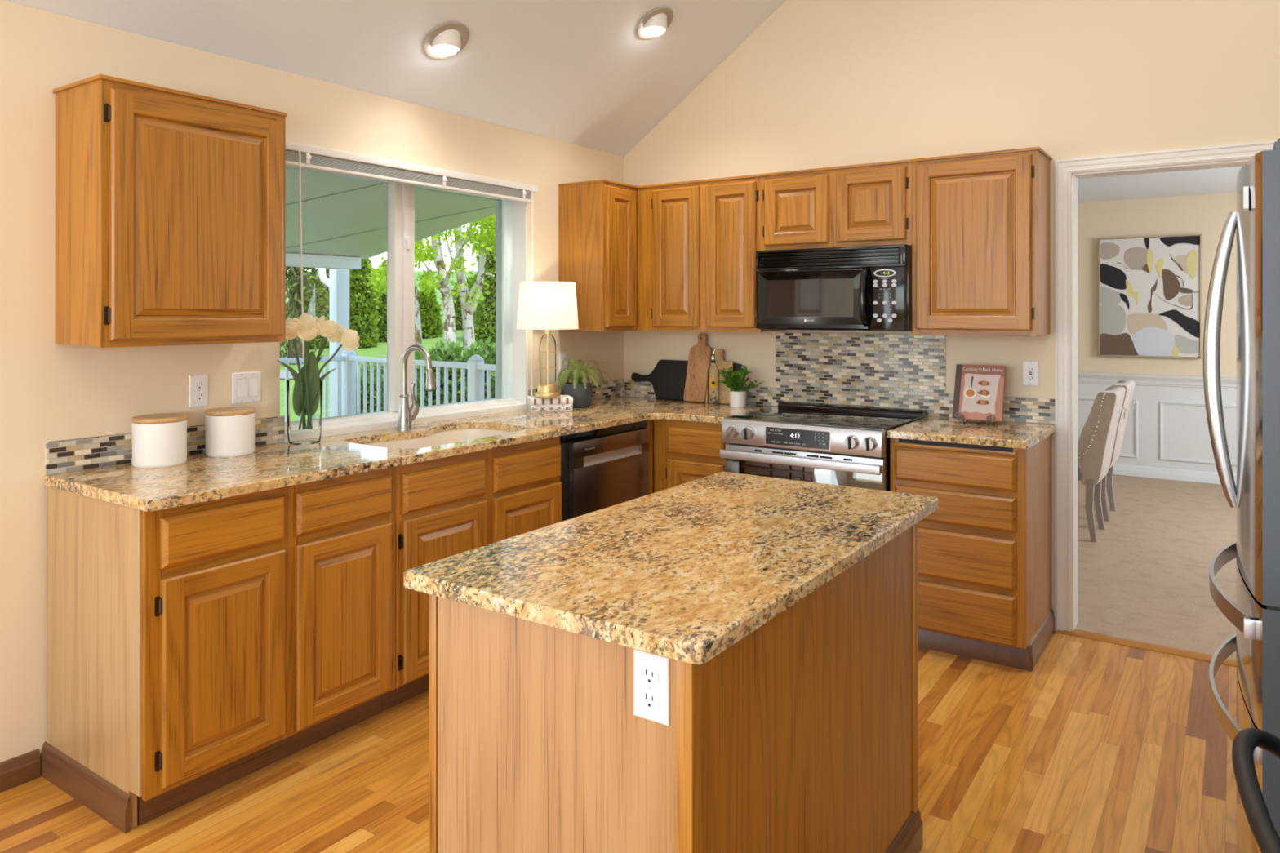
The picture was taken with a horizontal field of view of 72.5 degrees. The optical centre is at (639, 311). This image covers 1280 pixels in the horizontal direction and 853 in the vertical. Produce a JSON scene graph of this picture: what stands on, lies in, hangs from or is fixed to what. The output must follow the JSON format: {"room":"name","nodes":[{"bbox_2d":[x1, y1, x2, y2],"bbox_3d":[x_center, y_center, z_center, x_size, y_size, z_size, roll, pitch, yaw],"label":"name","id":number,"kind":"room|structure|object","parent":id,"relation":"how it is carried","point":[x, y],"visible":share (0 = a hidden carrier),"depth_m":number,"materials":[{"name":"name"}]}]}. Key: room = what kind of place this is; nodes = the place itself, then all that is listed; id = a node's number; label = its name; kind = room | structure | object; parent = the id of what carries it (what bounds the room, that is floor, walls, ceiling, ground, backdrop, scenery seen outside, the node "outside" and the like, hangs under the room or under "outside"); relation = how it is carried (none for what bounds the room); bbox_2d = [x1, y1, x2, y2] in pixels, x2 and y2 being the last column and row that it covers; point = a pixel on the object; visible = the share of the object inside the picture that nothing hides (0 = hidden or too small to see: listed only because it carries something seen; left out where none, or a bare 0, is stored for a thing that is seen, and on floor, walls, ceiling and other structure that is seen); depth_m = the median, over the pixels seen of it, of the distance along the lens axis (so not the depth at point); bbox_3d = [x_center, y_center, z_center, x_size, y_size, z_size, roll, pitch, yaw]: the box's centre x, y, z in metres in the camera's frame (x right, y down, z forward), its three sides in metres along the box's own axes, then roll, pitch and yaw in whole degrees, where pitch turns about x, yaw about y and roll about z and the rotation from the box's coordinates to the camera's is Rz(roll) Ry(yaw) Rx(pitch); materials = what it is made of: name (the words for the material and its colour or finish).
{"room":"kitchen","nodes":[
{"label":"kitchen","id":0,"kind":"room"},
{"bbox_2d":[0,0,623,762],"bbox_3d":[-2.521,0.272,1.797,0.160,2.388,8.640,0,0,34],"label":"wall","id":1,"kind":"structure","parent":0,"point":[50,391],"depth_m":2.79,"materials":[{"name":"beige paint"}]},
{"bbox_2d":[0,748,40,792],"bbox_3d":[-2.291,1.375,1.979,0.014,0.083,1.640,0,0,34],"label":"baseboard","id":2,"kind":"structure","parent":1,"relation":"attached to","point":[22,769],"depth_m":2.61,"materials":[{"name":"brown wood"}]},
{"bbox_2d":[44,415,284,475],"bbox_3d":[-1.592,0.451,3.007,0.006,0.102,0.813,0,0,34],"label":"backsplash","id":3,"kind":"structure","parent":1,"relation":"attached to","point":[66,455],"depth_m":2.82,"materials":[{"name":"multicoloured tile"}]},
{"bbox_2d":[53,74,287,347],"bbox_3d":[-1.510,-0.290,2.848,0.318,0.791,0.603,0,0,34],"label":"upper cabinet","id":4,"kind":"object","parent":1,"relation":"attached to","point":[171,203],"visible":1,"depth_m":2.67,"materials":[{"name":"brown wood"}]},
{"bbox_2d":[188,373,208,408],"bbox_3d":[-1.551,0.279,3.067,0.008,0.113,0.068,0,0,34],"label":"wall outlet","id":5,"kind":"object","parent":1,"relation":"attached to","point":[197,384],"visible":1,"depth_m":3.06,"materials":[{"name":"white plastic"}]},
{"bbox_2d":[194,392,204,400],"bbox_3d":[-1.549,0.299,3.065,0.003,0.028,0.033,0,0,34],"label":"socket","id":6,"kind":"object","parent":5,"relation":"attached to","point":[197,396],"depth_m":3.06,"materials":[{"name":"white plastic"}]},
{"bbox_2d":[194,381,204,389],"bbox_3d":[-1.549,0.260,3.065,0.003,0.028,0.033,0,0,34],"label":"socket","id":7,"kind":"object","parent":5,"relation":"attached to","point":[197,384],"depth_m":3.06,"materials":[{"name":"white plastic"}]},
{"bbox_2d":[231,371,261,404],"bbox_3d":[-1.447,0.280,3.215,0.011,0.113,0.114,0,0,34],"label":"light switch","id":8,"kind":"object","parent":1,"relation":"attached to","point":[246,386],"visible":1,"depth_m":3.21,"materials":[{"name":"white plastic"}]},
{"bbox_2d":[284,165,528,442],"bbox_3d":[-1.043,-0.072,3.950,0.159,1.148,1.421,0,0,34],"label":"window","id":9,"kind":"structure","parent":1,"relation":"in","point":[511,216],"depth_m":3.96,"materials":[{"name":"white plastic"}]},
{"bbox_2d":[285,140,537,395],"bbox_3d":[-0.957,-0.108,3.884,0.062,1.078,1.462,0,0,34],"label":"window blind","id":10,"kind":"object","parent":9,"relation":"attached to","point":[299,155],"visible":0.87,"depth_m":3.75,"materials":[{"name":"white plastic"}]},
{"bbox_2d":[559,352,567,373],"bbox_3d":[-0.414,0.280,4.729,0.008,0.113,0.070,0,0,34],"label":"wall outlet","id":11,"kind":"object","parent":1,"relation":"attached to","point":[562,356],"visible":0.63,"depth_m":4.72,"materials":[{"name":"white plastic"}]},
{"bbox_2d":[527,378,623,404],"bbox_3d":[-0.337,0.451,4.842,0.006,0.102,0.848,0,0,34],"label":"backsplash","id":12,"kind":"structure","parent":1,"relation":"attached to","point":[609,389],"depth_m":5.04,"materials":[{"name":"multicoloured tile"}]},
{"bbox_2d":[558,179,636,331],"bbox_3d":[-0.220,-0.290,4.734,0.318,0.791,0.310,0,0,34],"label":"upper cabinet","id":13,"kind":"object","parent":1,"relation":"attached to","point":[597,219],"visible":1,"depth_m":4.61,"materials":[{"name":"brown wood"}]},
{"bbox_2d":[3,0,785,156],"bbox_3d":[-0.913,-2.299,0.624,4.220,3.028,8.720,0,0,34],"label":"ceiling","id":14,"kind":"structure","parent":0,"point":[580,73],"depth_m":3.87,"materials":[{"name":"white paint"}]},
{"bbox_2d":[422,22,469,58],"bbox_3d":[-0.805,-1.125,3.628,0.168,0.117,0.204,0,0,34],"label":"ceiling light","id":15,"kind":"object","parent":14,"relation":"attached to","point":[446,40],"visible":0.99,"depth_m":3.59,"materials":[{"name":"beige"}]},
{"bbox_2d":[636,6,673,39],"bbox_3d":[0.073,-1.394,4.221,0.168,0.117,0.204,0,0,34],"label":"ceiling light","id":16,"kind":"object","parent":14,"relation":"attached to","point":[655,22],"visible":1,"depth_m":4.18,"materials":[{"name":"beige"}]},
{"bbox_2d":[0,631,1236,852],"bbox_3d":[-0.877,1.441,0.587,3.920,0.050,8.500,0,0,34],"label":"floor","id":17,"kind":"structure","parent":0,"point":[1101,747],"depth_m":2.64,"materials":[{"name":"brown wood"}]},
{"bbox_2d":[40,466,395,833],"bbox_3d":[-1.334,0.974,2.846,0.615,0.884,0.864,0,0,34],"label":"base cabinet","id":18,"kind":"object","parent":17,"relation":"on","point":[193,650],"visible":0.97,"depth_m":2.55,"materials":[{"name":"brown wood"}]},
{"bbox_2d":[381,435,561,711],"bbox_3d":[-0.830,0.974,3.572,0.603,0.884,0.899,0,0,34],"label":"base cabinet","id":19,"kind":"object","parent":17,"relation":"on","point":[446,507],"visible":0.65,"depth_m":3.25,"materials":[{"name":"brown wood"}]},
{"bbox_2d":[43,395,777,511],"bbox_3d":[-0.532,0.517,3.642,1.037,0.030,3.066,0,0,34],"label":"countertop","id":20,"kind":"structure","parent":19,"relation":"on","point":[202,477],"depth_m":3.05,"materials":[{"name":"stone"}]},
{"bbox_2d":[131,413,187,468],"bbox_3d":[-1.578,0.423,2.866,0.161,0.159,0.161,0,0,34],"label":"canister","id":21,"kind":"object","parent":20,"relation":"on","point":[158,440],"visible":1,"depth_m":2.80,"materials":[{"name":"white ceramic"}]},
{"bbox_2d":[204,406,255,457],"bbox_3d":[-1.443,0.423,3.072,0.161,0.159,0.161,0,0,34],"label":"canister","id":22,"kind":"object","parent":20,"relation":"on","point":[229,432],"visible":1,"depth_m":3.01,"materials":[{"name":"white ceramic"}]},
{"bbox_2d":[285,378,323,444],"bbox_3d":[-1.281,0.380,3.330,0.132,0.243,0.132,0,0,34],"label":"vase","id":23,"kind":"object","parent":20,"relation":"on","point":[307,442],"visible":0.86,"depth_m":3.33,"materials":[{"name":"clear glass"}]},
{"bbox_2d":[276,317,306,429],"bbox_3d":[-1.294,0.237,3.268,0.099,0.429,0.167,0,0,21],"label":"tulip","id":24,"kind":"object","parent":23,"relation":"in","point":[291,324],"visible":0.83,"depth_m":3.26,"materials":[{"name":"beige plant"}]},
{"bbox_2d":[297,312,317,429],"bbox_3d":[-1.286,0.228,3.362,0.096,0.445,0.095,0,0,34],"label":"tulip","id":25,"kind":"object","parent":23,"relation":"in","point":[304,316],"visible":0.35,"depth_m":3.33,"materials":[{"name":"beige plant"}]},
{"bbox_2d":[296,317,321,429],"bbox_3d":[-1.248,0.236,3.270,0.098,0.430,0.140,0,0,-23],"label":"tulip","id":26,"kind":"object","parent":23,"relation":"in","point":[313,329],"visible":1,"depth_m":3.32,"materials":[{"name":"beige plant"}]},
{"bbox_2d":[292,315,340,430],"bbox_3d":[-1.231,0.233,3.342,0.163,0.437,0.100,0,0,2],"label":"tulip","id":27,"kind":"object","parent":23,"relation":"in","point":[329,328],"visible":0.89,"depth_m":3.31,"materials":[{"name":"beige plant"}]},
{"bbox_2d":[305,322,343,429],"bbox_3d":[-1.223,0.245,3.394,0.095,0.411,0.168,0,0,34],"label":"tulip","id":28,"kind":"object","parent":23,"relation":"in","point":[334,339],"visible":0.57,"depth_m":3.40,"materials":[{"name":"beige plant"}]},
{"bbox_2d":[308,328,359,429],"bbox_3d":[-1.184,0.260,3.397,0.101,0.383,0.201,0,0,34],"label":"tulip","id":29,"kind":"object","parent":23,"relation":"in","point":[349,340],"visible":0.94,"depth_m":3.41,"materials":[{"name":"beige plant"}]},
{"bbox_2d":[396,344,436,430],"bbox_3d":[-0.925,0.321,3.680,0.220,0.362,0.103,0,0,34],"label":"faucet","id":30,"kind":"object","parent":20,"relation":"on","point":[406,415],"visible":1,"depth_m":3.69,"materials":[{"name":"silver metal"}]},
{"bbox_2d":[361,428,510,448],"bbox_3d":[-0.810,0.632,3.576,0.466,0.200,0.788,0,0,34],"label":"sink","id":31,"kind":"object","parent":20,"relation":"in","point":[452,436],"visible":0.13,"depth_m":3.85,"materials":[{"name":"beige"}]},
{"bbox_2d":[527,403,572,412],"bbox_3d":[-0.457,0.485,4.418,0.208,0.037,0.136,0,0,-16],"label":"book","id":32,"kind":"object","parent":20,"relation":"on","point":[560,407],"visible":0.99,"depth_m":4.36,"materials":[{"name":"white paper"}]},
{"bbox_2d":[527,395,573,404],"bbox_3d":[-0.457,0.449,4.418,0.212,0.034,0.138,0,0,-16],"label":"book","id":33,"kind":"object","parent":32,"relation":"on","point":[563,399],"visible":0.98,"depth_m":4.36,"materials":[{"name":"white paper"}]},
{"bbox_2d":[516,281,578,398],"bbox_3d":[-0.464,0.143,4.383,0.310,0.577,0.310,0,0,34],"label":"table lamp","id":34,"kind":"object","parent":33,"relation":"on","point":[547,306],"visible":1,"depth_m":4.26,"materials":[{"name":"white fabric"}]},
{"bbox_2d":[556,358,622,408],"bbox_3d":[-0.272,0.376,4.592,0.345,0.253,0.309,0,0,-25],"label":"potted fern","id":35,"kind":"object","parent":20,"relation":"on","point":[581,393],"visible":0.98,"depth_m":4.53,"materials":[{"name":"green plant"}]},
{"bbox_2d":[560,382,592,408],"bbox_3d":[-0.333,0.440,4.589,0.164,0.124,0.164,0,0,34],"label":"pot","id":36,"kind":"object","parent":35,"relation":"attached to","point":[582,397],"depth_m":4.52,"materials":[{"name":"grey ceramic"}]},
{"bbox_2d":[631,360,742,403],"bbox_3d":[0.244,0.392,4.915,0.716,0.229,0.059,0,0,34],"label":"cutting board","id":37,"kind":"object","parent":20,"relation":"on","point":[668,377],"visible":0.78,"depth_m":4.96,"materials":[{"name":"black"}]},
{"bbox_2d":[683,333,711,402],"bbox_3d":[0.322,0.312,4.830,0.148,0.375,0.077,0,0,34],"label":"cutting board","id":38,"kind":"object","parent":20,"relation":"on","point":[700,354],"visible":0.98,"depth_m":4.82,"materials":[{"name":"brown wood"}]},
{"bbox_2d":[707,348,719,404],"bbox_3d":[0.396,0.351,4.708,0.064,0.301,0.064,0,0,34],"label":"oil bottle","id":39,"kind":"object","parent":20,"relation":"on","point":[713,356],"visible":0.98,"depth_m":4.70,"materials":[{"name":"clear glass"}]},
{"bbox_2d":[705,349,733,404],"bbox_3d":[0.438,0.356,4.761,0.154,0.298,0.063,0,0,34],"label":"cutting board","id":40,"kind":"object","parent":20,"relation":"on","point":[724,398],"visible":0.72,"depth_m":4.76,"materials":[{"name":"brown wood"}]},
{"bbox_2d":[716,365,764,407],"bbox_3d":[0.510,0.393,4.595,0.302,0.219,0.189,0,0,34],"label":"potted plant","id":41,"kind":"object","parent":20,"relation":"on","point":[737,397],"visible":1,"depth_m":4.58,"materials":[{"name":"green plant"}]},
{"bbox_2d":[560,420,649,521],"bbox_3d":[-0.380,0.976,4.209,0.590,0.880,0.660,0,0,34],"label":"dishwasher","id":42,"kind":"object","parent":17,"relation":"on","point":[604,468],"visible":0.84,"depth_m":4.01,"materials":[{"name":"black"}]},
{"bbox_2d":[429,522,923,852],"bbox_3d":[0.169,0.975,2.004,0.613,0.884,1.160,0,0,34],"label":"kitchen island","id":43,"kind":"object","parent":17,"relation":"on","point":[801,735],"visible":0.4,"depth_m":1.61,"materials":[{"name":"brown wood"}]},
{"bbox_2d":[634,648,669,726],"bbox_3d":[0.017,0.605,1.404,0.067,0.108,0.008,0,0,34],"label":"wall outlet","id":44,"kind":"object","parent":43,"relation":"attached to","point":[651,671],"visible":0.98,"depth_m":1.40,"materials":[{"name":"white plastic"}]},
{"bbox_2d":[640,689,658,711],"bbox_3d":[0.016,0.625,1.402,0.033,0.028,0.003,0,0,34],"label":"socket","id":45,"kind":"object","parent":44,"relation":"attached to","point":[649,698],"depth_m":1.40,"materials":[{"name":"white plastic"}]},
{"bbox_2d":[640,666,658,686],"bbox_3d":[0.016,0.586,1.402,0.033,0.028,0.003,0,0,34],"label":"socket","id":46,"kind":"object","parent":44,"relation":"attached to","point":[649,674],"depth_m":1.40,"materials":[{"name":"white plastic"}]},
{"bbox_2d":[403,471,938,664],"bbox_3d":[0.174,0.517,2.024,0.671,0.030,1.277,0,0,34],"label":"island countertop","id":47,"kind":"structure","parent":43,"relation":"on","point":[685,572],"depth_m":1.75,"materials":[{"name":"stone"}]},
{"bbox_2d":[646,419,728,493],"bbox_3d":[0.385,0.974,4.476,0.457,0.884,0.632,0,0,34],"label":"base cabinet","id":48,"kind":"object","parent":17,"relation":"on","point":[685,451],"visible":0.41,"depth_m":4.27,"materials":[{"name":"brown wood"}]},
{"bbox_2d":[720,400,927,491],"bbox_3d":[0.870,0.934,4.104,0.760,0.924,0.702,0,0,34],"label":"range","id":49,"kind":"object","parent":17,"relation":"on","point":[833,444],"visible":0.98,"depth_m":3.88,"materials":[{"name":"silver metal"}]},
{"bbox_2d":[725,406,927,430],"bbox_3d":[0.888,0.498,4.129,0.753,0.006,0.620,0,0,34],"label":"cooktop","id":50,"kind":"object","parent":49,"relation":"in","point":[857,418],"depth_m":4.10,"materials":[{"name":"black glass"}]},
{"bbox_2d":[889,434,1054,671],"bbox_3d":[1.444,0.974,3.775,0.551,0.884,0.593,0,0,34],"label":"base cabinet","id":51,"kind":"object","parent":17,"relation":"on","point":[984,554],"visible":0.67,"depth_m":3.52,"materials":[{"name":"brown wood"}]},
{"bbox_2d":[886,416,1054,448],"bbox_3d":[1.444,0.517,3.777,0.555,0.030,0.611,0,0,34],"label":"countertop","id":52,"kind":"structure","parent":51,"relation":"on","point":[1022,435],"depth_m":3.65,"materials":[{"name":"stone"}]},
{"bbox_2d":[955,412,995,425],"bbox_3d":[1.534,0.404,3.937,0.173,0.205,0.183,0,0,34],"label":"easel stand","id":53,"kind":"object","parent":52,"relation":"on","point":[958,417],"visible":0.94,"depth_m":3.89,"materials":[{"name":"grey metal"}]},
{"bbox_2d":[951,364,1005,422],"bbox_3d":[1.525,0.365,3.926,0.211,0.245,0.093,0,0,34],"label":"cookbook","id":54,"kind":"object","parent":52,"relation":"on","point":[979,389],"visible":1,"depth_m":3.91,"materials":[{"name":"brown"}]},
{"bbox_2d":[1202,138,1279,852],"bbox_3d":[1.840,0.526,2.006,0.916,1.780,0.910,0,0,34],"label":"refrigerator","id":55,"kind":"object","parent":17,"relation":"on","point":[1255,615],"visible":0.96,"depth_m":1.87,"materials":[{"name":"grey metal"}]},
{"bbox_2d":[1243,186,1248,212],"bbox_3d":[1.345,-0.249,1.935,0.010,0.056,0.036,0,0,34],"label":"magnet","id":56,"kind":"object","parent":55,"relation":"attached to","point":[1246,189],"visible":1,"depth_m":1.92,"materials":[{"name":"white plastic"}]},
{"bbox_2d":[1231,727,1279,852],"bbox_3d":[1.012,0.964,0.737,0.850,0.905,0.720,0,0,34],"label":"chair","id":57,"kind":"object","parent":17,"relation":"on","point":[1244,744],"visible":1,"depth_m":1.05,"materials":[{"name":"black metal"}]},
{"bbox_2d":[623,0,1279,616],"bbox_3d":[1.556,-1.104,4.145,3.920,5.040,0.120,0,0,34],"label":"wall","id":58,"kind":"structure","parent":0,"point":[818,83],"depth_m":4.09,"materials":[{"name":"beige paint"}]},
{"bbox_2d":[636,173,786,332],"bbox_3d":[0.250,-0.290,4.771,1.048,0.791,0.318,0,0,34],"label":"upper cabinet","id":59,"kind":"object","parent":58,"relation":"attached to","point":[698,242],"visible":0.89,"depth_m":4.55,"materials":[{"name":"brown wood"}]},
{"bbox_2d":[760,159,912,250],"bbox_3d":[0.994,-0.493,4.262,0.753,0.386,0.318,0,0,34],"label":"upper cabinet","id":60,"kind":"object","parent":58,"relation":"attached to","point":[868,204],"visible":0.94,"depth_m":4.12,"materials":[{"name":"brown wood"}]},
{"bbox_2d":[755,244,911,331],"bbox_3d":[0.965,-0.104,4.209,0.742,0.387,0.438,0,0,34],"label":"microwave","id":61,"kind":"object","parent":60,"relation":"attached to","point":[865,287],"visible":1,"depth_m":4.07,"materials":[{"name":"black"}]},
{"bbox_2d":[624,331,1054,424],"bbox_3d":[0.876,0.305,4.533,2.344,0.394,0.006,0,0,34],"label":"backsplash","id":62,"kind":"structure","parent":58,"relation":"attached to","point":[882,370],"depth_m":4.35,"materials":[{"name":"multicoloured tile"}]},
{"bbox_2d":[911,146,1052,336],"bbox_3d":[1.524,-0.290,3.899,0.531,0.791,0.318,0,0,34],"label":"upper cabinet","id":63,"kind":"object","parent":58,"relation":"attached to","point":[980,221],"visible":1,"depth_m":3.76,"materials":[{"name":"brown wood"}]},
{"bbox_2d":[1022,360,1039,386],"bbox_3d":[1.759,0.279,3.927,0.069,0.113,0.010,0,0,34],"label":"wall outlet","id":64,"kind":"object","parent":58,"relation":"attached to","point":[1030,368],"visible":1,"depth_m":3.92,"materials":[{"name":"white plastic"}]},
{"bbox_2d":[1026,375,1034,380],"bbox_3d":[1.758,0.300,3.925,0.029,0.022,0.001,0,0,34],"label":"socket","id":65,"kind":"object","parent":64,"relation":"attached to","point":[1028,377],"depth_m":3.92,"materials":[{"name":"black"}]},
{"bbox_2d":[1026,367,1034,372],"bbox_3d":[1.758,0.262,3.925,0.029,0.022,0.001,0,0,34],"label":"socket","id":66,"kind":"object","parent":64,"relation":"attached to","point":[1028,369],"depth_m":3.92,"materials":[{"name":"white plastic"}]},
{"bbox_2d":[1026,365,1034,381],"bbox_3d":[1.758,0.279,3.926,0.033,0.066,0.002,0,0,34],"label":"receptacle","id":67,"kind":"object","parent":64,"relation":"attached to","point":[1030,369],"depth_m":3.92,"materials":[{"name":"white plastic"}]},
{"bbox_2d":[1055,629,1236,666],"bbox_3d":[2.266,1.409,3.590,1.003,0.014,0.065,0,0,34],"label":"trim","id":68,"kind":"structure","parent":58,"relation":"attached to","point":[1077,633],"depth_m":3.67,"materials":[{"name":"brown wood"}]},
{"bbox_2d":[1054,140,1277,631],"bbox_3d":[2.296,0.373,3.634,1.013,2.086,0.149,0,0,34],"label":"door frame","id":69,"kind":"structure","parent":58,"relation":"in","point":[1067,171],"depth_m":3.84,"materials":[{"name":"white paint"}]},
{"bbox_2d":[1075,474,1236,658],"bbox_3d":[3.156,1.437,5.615,5.100,0.058,4.285,0,0,34],"label":"floor","id":70,"kind":"structure","parent":0,"point":[1144,578],"depth_m":4.84,"materials":[{"name":"carpet"}]},
{"bbox_2d":[1077,386,1126,542],"bbox_3d":[2.767,0.943,5.567,0.593,0.930,0.435,0,0,34],"label":"dining chair","id":71,"kind":"object","parent":70,"relation":"on","point":[1095,442],"visible":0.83,"depth_m":5.33,"materials":[{"name":"beige fabric"}]},
{"bbox_2d":[1077,380,1136,521],"bbox_3d":[3.123,0.943,6.087,0.593,0.930,0.435,0,0,34],"label":"dining chair","id":72,"kind":"object","parent":70,"relation":"on","point":[1129,385],"visible":0.35,"depth_m":5.86,"materials":[{"name":"beige fabric"}]},
{"bbox_2d":[1077,192,1236,485],"bbox_3d":[4.572,0.226,7.272,5.765,2.380,0.152,0,0,34],"label":"wall","id":73,"kind":"structure","parent":0,"point":[1166,436],"depth_m":7.36,"materials":[{"name":"beige paint"}]},
{"bbox_2d":[1098,234,1201,358],"bbox_3d":[4.311,-0.124,7.389,0.750,1.020,0.050,0,0,34],"label":"wall art","id":74,"kind":"object","parent":73,"relation":"attached to","point":[1150,287],"visible":1,"depth_m":7.37,"materials":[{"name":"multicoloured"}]},
{"bbox_2d":[1077,166,1241,202],"bbox_3d":[3.209,-1.004,5.692,5.300,0.080,4.300,0,0,34],"label":"ceiling","id":75,"kind":"structure","parent":0,"point":[1224,180],"depth_m":6.64,"materials":[{"name":"white paint"}]},
{"label":"outside","id":76,"kind":"structure","parent":0,"visible":0},
{"bbox_2d":[280,271,492,422],"bbox_3d":[-64.128,-0.384,54.226,161.777,4.779,96.687,0,0,34],"label":"lawn","id":77,"kind":"structure","parent":76,"point":[380,351],"depth_m":19.20,"materials":[{"name":"green plant"}]},
{"bbox_2d":[280,370,323,378],"bbox_3d":[-12.431,1.162,16.050,13.624,0.081,0.900,0,0,0],"label":"path","id":78,"kind":"structure","parent":77,"relation":"on","point":[282,372],"depth_m":15.99,"materials":[{"name":"grey"}]},
{"bbox_2d":[280,266,330,364],"bbox_3d":[-6.870,-1.073,17.535,1.799,4.767,1.770,0,0,34],"label":"spruce tree","id":79,"kind":"object","parent":77,"relation":"on","point":[293,308],"visible":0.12,"depth_m":17.37,"materials":[{"name":"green plant"}]},
{"bbox_2d":[303,275,329,349],"bbox_3d":[-7.446,0.048,19.997,1.078,1.766,1.069,0,0,34],"label":"evergreen tree","id":80,"kind":"object","parent":77,"relation":"on","point":[317,339],"visible":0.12,"depth_m":19.80,"materials":[{"name":"green plant"}]},
{"bbox_2d":[318,267,329,288],"bbox_3d":[-3.458,0.591,9.700,0.231,2.251,0.076,0,0,0],"label":"downspout","id":81,"kind":"object","parent":77,"relation":"on","point":[322,272],"visible":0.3,"depth_m":9.67,"materials":[{"name":"white metal"}]},
{"bbox_2d":[303,268,351,301],"bbox_3d":[-8.118,-1.738,22.845,2.035,5.067,2.512,0,0,34],"label":"spruce tree","id":82,"kind":"object","parent":77,"relation":"on","point":[317,270],"visible":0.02,"depth_m":22.90,"materials":[{"name":"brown plant"}]},
{"bbox_2d":[349,258,380,348],"bbox_3d":[-6.371,-0.448,20.004,0.876,2.861,0.844,0,0,34],"label":"evergreen tree","id":83,"kind":"object","parent":77,"relation":"on","point":[363,314],"visible":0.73,"depth_m":19.79,"materials":[{"name":"green plant"}]},
{"bbox_2d":[355,361,383,413],"bbox_3d":[-3.380,1.165,11.201,0.868,1.154,0.932,0,0,34],"label":"shrub","id":84,"kind":"object","parent":77,"relation":"on","point":[362,362],"visible":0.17,"depth_m":10.93,"materials":[{"name":"green plant"}]},
{"bbox_2d":[373,258,386,342],"bbox_3d":[-6.160,-0.193,21.202,0.926,2.174,0.948,0,0,34],"label":"evergreen tree","id":85,"kind":"object","parent":77,"relation":"on","point":[382,310],"visible":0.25,"depth_m":20.92,"materials":[{"name":"green plant"}]},
{"bbox_2d":[373,350,422,412],"bbox_3d":[-2.852,1.126,10.789,0.960,1.388,0.929,0,0,34],"label":"shrub","id":86,"kind":"object","parent":77,"relation":"on","point":[417,357],"visible":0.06,"depth_m":10.66,"materials":[{"name":"green plant"}]},
{"bbox_2d":[359,213,495,354],"bbox_3d":[-3.290,-0.926,14.328,3.098,3.943,2.195,0,0,9],"label":"birch tree","id":87,"kind":"object","parent":77,"relation":"on","point":[486,238],"visible":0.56,"depth_m":14.30,"materials":[{"name":"green plant"}]},
{"bbox_2d":[417,285,444,338],"bbox_3d":[-5.392,0.046,22.000,0.905,1.475,0.917,0,0,34],"label":"evergreen tree","id":88,"kind":"object","parent":77,"relation":"on","point":[429,308],"visible":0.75,"depth_m":21.80,"materials":[{"name":"green plant"}]},
{"bbox_2d":[416,339,464,406],"bbox_3d":[-2.313,1.084,10.393,0.934,1.507,0.933,0,0,34],"label":"shrub","id":89,"kind":"object","parent":77,"relation":"on","point":[442,352],"visible":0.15,"depth_m":10.19,"materials":[{"name":"green plant"}]},
{"bbox_2d":[440,275,477,328],"bbox_3d":[-4.729,-0.191,24.043,1.534,1.626,1.482,0,0,-25],"label":"evergreen tree","id":90,"kind":"object","parent":77,"relation":"on","point":[458,313],"visible":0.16,"depth_m":23.59,"materials":[{"name":"green plant"}]},
{"bbox_2d":[442,335,495,404],"bbox_3d":[-1.801,1.068,10.000,0.937,1.583,0.916,0,0,34],"label":"shrub","id":91,"kind":"object","parent":77,"relation":"on","point":[486,352],"visible":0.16,"depth_m":9.84,"materials":[{"name":"green plant"}]},
{"bbox_2d":[471,249,495,343],"bbox_3d":[-3.520,-0.604,20.994,1.199,2.883,1.186,0,0,34],"label":"evergreen tree","id":92,"kind":"object","parent":77,"relation":"on","point":[485,315],"visible":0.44,"depth_m":20.64,"materials":[{"name":"green plant"}]},
{"bbox_2d":[484,370,495,399],"bbox_3d":[-1.311,1.116,9.605,0.883,1.593,0.901,0,0,34],"label":"shrub","id":93,"kind":"object","parent":77,"relation":"on","point":[493,373],"visible":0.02,"depth_m":9.46,"materials":[{"name":"green plant"}]},
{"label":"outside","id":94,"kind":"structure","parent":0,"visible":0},
{"bbox_3d":[-3.683,1.496,4.536,4.830,0.080,8.850,0,0,34],"label":"porch deck","id":95,"kind":"object","parent":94,"visible":0},
{"bbox_2d":[329,268,349,417],"bbox_3d":[-3.188,0.505,9.250,0.190,1.902,0.190,0,0,41],"label":"porch post","id":96,"kind":"object","parent":95,"relation":"on","point":[339,278],"visible":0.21,"depth_m":9.19,"materials":[{"name":"white wood"}]},
{"bbox_2d":[280,350,495,422],"bbox_3d":[-1.801,0.919,7.162,4.632,1.073,1.910,0,0,34],"label":"porch railing","id":97,"kind":"object","parent":95,"relation":"on","point":[475,365],"visible":0.26,"depth_m":8.70,"materials":[{"name":"white wood"}]},
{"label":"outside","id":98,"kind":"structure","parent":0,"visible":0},
{"bbox_2d":[285,253,361,269],"bbox_3d":[-5.489,-0.504,5.535,0.160,0.121,8.860,0,0,34],"label":"beam","id":99,"kind":"structure","parent":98,"point":[292,260],"depth_m":8.78,"materials":[{"name":"white"}]},
{"bbox_2d":[285,168,495,259],"bbox_3d":[-3.613,-1.058,4.337,4.490,1.001,9.000,0,0,34],"label":"porch roof","id":100,"kind":"structure","parent":99,"relation":"on","point":[340,216],"depth_m":7.66,"materials":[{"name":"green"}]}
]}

